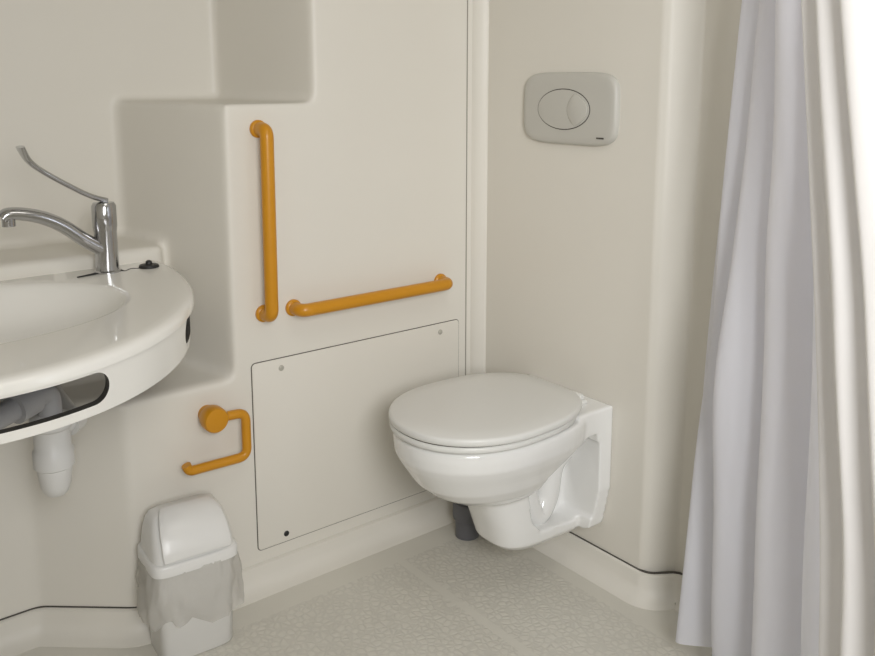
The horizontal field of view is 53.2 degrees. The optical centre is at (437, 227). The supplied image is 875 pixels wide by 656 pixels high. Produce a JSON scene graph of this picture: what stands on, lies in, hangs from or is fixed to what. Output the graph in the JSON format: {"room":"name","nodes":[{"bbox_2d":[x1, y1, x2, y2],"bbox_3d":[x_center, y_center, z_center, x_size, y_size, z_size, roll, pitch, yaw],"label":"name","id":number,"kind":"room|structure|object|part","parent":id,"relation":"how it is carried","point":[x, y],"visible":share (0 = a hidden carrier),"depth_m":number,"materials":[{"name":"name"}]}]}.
{"room":"accessible bathroom","nodes":[
{"label":"accessible bathroom","id":0,"kind":"room"},
{"bbox_2d":[0,0,471,618],"bbox_3d":[-0.848,-0.227,2.148,2.300,2.380,0.600,-8,12,-38],"label":"wall","id":1,"kind":"structure","parent":0,"point":[147,107],"depth_m":2.21,"materials":[{"name":"white plastic"}]},
{"bbox_2d":[0,606,140,620],"bbox_3d":[-1.170,0.929,1.874,1.011,0.002,0.123,-6,11,-29],"label":"trim","id":2,"kind":"structure","parent":1,"relation":"attached to","point":[38,606],"depth_m":2.06,"materials":[{"name":"grey"}]},
{"bbox_2d":[0,261,193,497],"bbox_3d":[-0.892,0.371,1.621,1.064,0.384,0.740,-8,12,-38],"label":"washbasin","id":3,"kind":"object","parent":1,"relation":"attached to","point":[131,327],"visible":0.98,"depth_m":1.68,"materials":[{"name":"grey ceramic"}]},
{"bbox_2d":[29,409,74,497],"bbox_3d":[-0.774,0.455,1.762,0.080,0.172,0.080,-8,12,-38],"label":"drain pipe","id":4,"kind":"object","parent":3,"relation":"on","point":[53,454],"depth_m":1.74,"materials":[{"name":"white plastic"}]},
{"bbox_2d":[0,145,121,277],"bbox_3d":[-0.851,-0.035,1.971,0.258,0.309,0.062,-9,13,-41],"label":"faucet","id":5,"kind":"object","parent":3,"relation":"on","point":[104,242],"visible":1,"depth_m":2.01,"materials":[{"name":"silver metal"}]},
{"bbox_3d":[-0.863,0.012,1.977,0.236,0.136,0.046,-8,12,-38],"label":"spout","id":6,"kind":"part","parent":5,"relation":"part of","materials":[{"name":"silver metal"}]},
{"bbox_3d":[-0.837,-0.118,1.962,0.188,0.142,0.056,-8,12,-38],"label":"lever","id":7,"kind":"part","parent":5,"relation":"part of","materials":[{"name":"silver metal"}]},
{"bbox_3d":[-0.809,0.110,2.017,0.006,0.007,0.046,8,12,39],"label":"pull rod","id":8,"kind":"part","parent":5,"relation":"part of","materials":[{"name":"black metal"}]},
{"bbox_2d":[121,260,158,270],"bbox_3d":[-0.712,0.090,2.091,0.092,0.020,0.048,-8,12,-38],"label":"plug","id":9,"kind":"object","parent":3,"relation":"on","point":[148,265],"visible":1,"depth_m":2.09,"materials":[{"name":"black rubber"}]},
{"bbox_2d":[181,405,251,475],"bbox_3d":[-0.535,0.498,2.094,0.177,0.158,0.067,-8,12,-38],"label":"toilet paper holder","id":10,"kind":"object","parent":1,"relation":"attached to","point":[213,418],"visible":1,"depth_m":2.08,"materials":[{"name":"orange plastic"}]},
{"bbox_2d":[0,497,454,655],"bbox_3d":[-0.706,0.927,2.120,2.060,0.076,0.187,-6,11,-31],"label":"baseboard","id":11,"kind":"structure","parent":1,"relation":"attached to","point":[47,626],"depth_m":2.23,"materials":[{"name":"white plastic"}]},
{"bbox_2d":[249,120,278,321],"bbox_3d":[-0.412,-0.009,2.106,0.045,0.498,0.062,-8,12,-38],"label":"grab bar","id":12,"kind":"object","parent":1,"relation":"attached to","point":[268,312],"visible":1,"depth_m":2.08,"materials":[{"name":"orange plastic"}]},
{"bbox_2d":[251,319,458,550],"bbox_3d":[-0.200,0.550,2.411,0.669,0.504,0.011,-8,12,-38],"label":"access panel","id":13,"kind":"object","parent":1,"relation":"attached to","point":[325,455],"visible":0.75,"depth_m":2.35,"materials":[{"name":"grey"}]},
{"bbox_2d":[285,274,452,316],"bbox_3d":[-0.161,0.181,2.340,0.519,0.043,0.062,-8,12,-38],"label":"grab bar","id":14,"kind":"object","parent":1,"relation":"attached to","point":[293,307],"visible":1,"depth_m":2.29,"materials":[{"name":"orange plastic"}]},
{"bbox_2d":[465,0,467,374],"bbox_3d":[0.081,-0.334,2.491,0.002,2.284,0.012,-8,12,-38],"label":"trim","id":15,"kind":"structure","parent":1,"relation":"attached to","point":[467,0],"depth_m":2.52,"materials":[{"name":"beige plastic"}]},
{"bbox_2d":[15,522,711,655],"bbox_3d":[0.133,1.144,1.165,2.350,0.050,3.700,-8,12,-38],"label":"floor","id":16,"kind":"structure","parent":0,"point":[436,592],"depth_m":2.15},
{"bbox_2d":[137,494,236,655],"bbox_3d":[-0.576,0.795,2.017,0.237,0.348,0.191,-8,12,-38],"label":"trash bin","id":17,"kind":"object","parent":16,"relation":"on","point":[186,549],"visible":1,"depth_m":1.96,"materials":[{"name":"white plastic"}]},
{"bbox_2d":[141,494,232,565],"bbox_3d":[-0.575,0.679,1.999,0.192,0.091,0.150,-8,12,-38],"label":"lid","id":18,"kind":"object","parent":17,"relation":"attached to","point":[195,530],"depth_m":1.95,"materials":[{"name":"white plastic"}]},
{"bbox_2d":[453,503,478,540],"bbox_3d":[0.085,0.787,2.507,0.084,0.200,0.084,-8,12,-38],"label":"pipe","id":19,"kind":"object","parent":16,"relation":"on","point":[465,530],"visible":0.3,"depth_m":2.49,"materials":[{"name":"grey plastic"}]},
{"bbox_2d":[486,0,741,572],"bbox_3d":[1.116,-0.121,1.445,0.200,2.350,3.050,-8,12,-38],"label":"wall","id":20,"kind":"structure","parent":0,"point":[601,259],"depth_m":2.18,"materials":[{"name":"white plastic"}]},
{"bbox_2d":[470,0,488,374],"bbox_3d":[0.121,-0.333,2.499,0.037,2.290,0.038,-8,12,-38],"label":"trim","id":21,"kind":"structure","parent":20,"relation":"attached to","point":[480,8],"depth_m":2.53,"materials":[{"name":"white plastic"}]},
{"bbox_2d":[389,372,612,549],"bbox_3d":[0.138,0.621,2.215,0.550,0.396,0.402,-8,12,-38],"label":"toilet","id":22,"kind":"object","parent":20,"relation":"attached to","point":[528,456],"visible":1,"depth_m":2.12,"materials":[{"name":"white ceramic"}]},
{"bbox_3d":[0.111,0.462,2.166,0.479,0.016,0.390,-8,12,-38],"label":"seat","id":23,"kind":"part","parent":22,"relation":"part of","materials":[{"name":"plastic"}]},
{"bbox_3d":[0.114,0.441,2.165,0.490,0.024,0.402,-8,12,-38],"label":"lid","id":24,"kind":"part","parent":22,"relation":"part of","materials":[{"name":"plastic"}]},
{"bbox_2d":[524,72,619,145],"bbox_3d":[0.335,-0.306,2.238,0.026,0.184,0.324,-8,12,-38],"label":"flush plate","id":25,"kind":"object","parent":20,"relation":"attached to","point":[570,108],"visible":1,"depth_m":2.21,"materials":[{"name":"plastic"}]},
{"bbox_3d":[0.324,-0.305,2.243,0.010,0.102,0.180,-8,12,-38],"label":"button frame","id":26,"kind":"part","parent":25,"relation":"part of","materials":[{"name":"plastic"}]},
{"bbox_2d":[533,532,681,611],"bbox_3d":[1.065,1.022,1.563,0.135,0.076,2.992,-8,12,-38],"label":"baseboard","id":27,"kind":"structure","parent":20,"relation":"attached to","point":[658,592],"depth_m":2.26,"materials":[{"name":"white plastic"}]},
{"bbox_2d":[569,531,682,574],"bbox_3d":[1.174,1.001,1.457,0.077,0.002,2.700,-8,12,-38],"label":"trim","id":28,"kind":"structure","parent":20,"relation":"attached to","point":[641,570],"depth_m":2.23,"materials":[{"name":"grey"}]},
{"bbox_3d":[0.753,-1.031,1.131,0.700,0.048,1.267,-8,12,-38],"label":"curtain rod","id":29,"kind":"object","parent":20,"relation":"attached to","visible":0},
{"bbox_2d":[675,0,874,655],"bbox_3d":[0.620,-0.012,1.471,0.250,2.074,0.797,-3,10,-15],"label":"shower curtain","id":30,"kind":"object","parent":29,"relation":"hanging from","point":[779,559],"visible":1,"depth_m":1.55,"materials":[{"name":"white fabric"}]}
]}

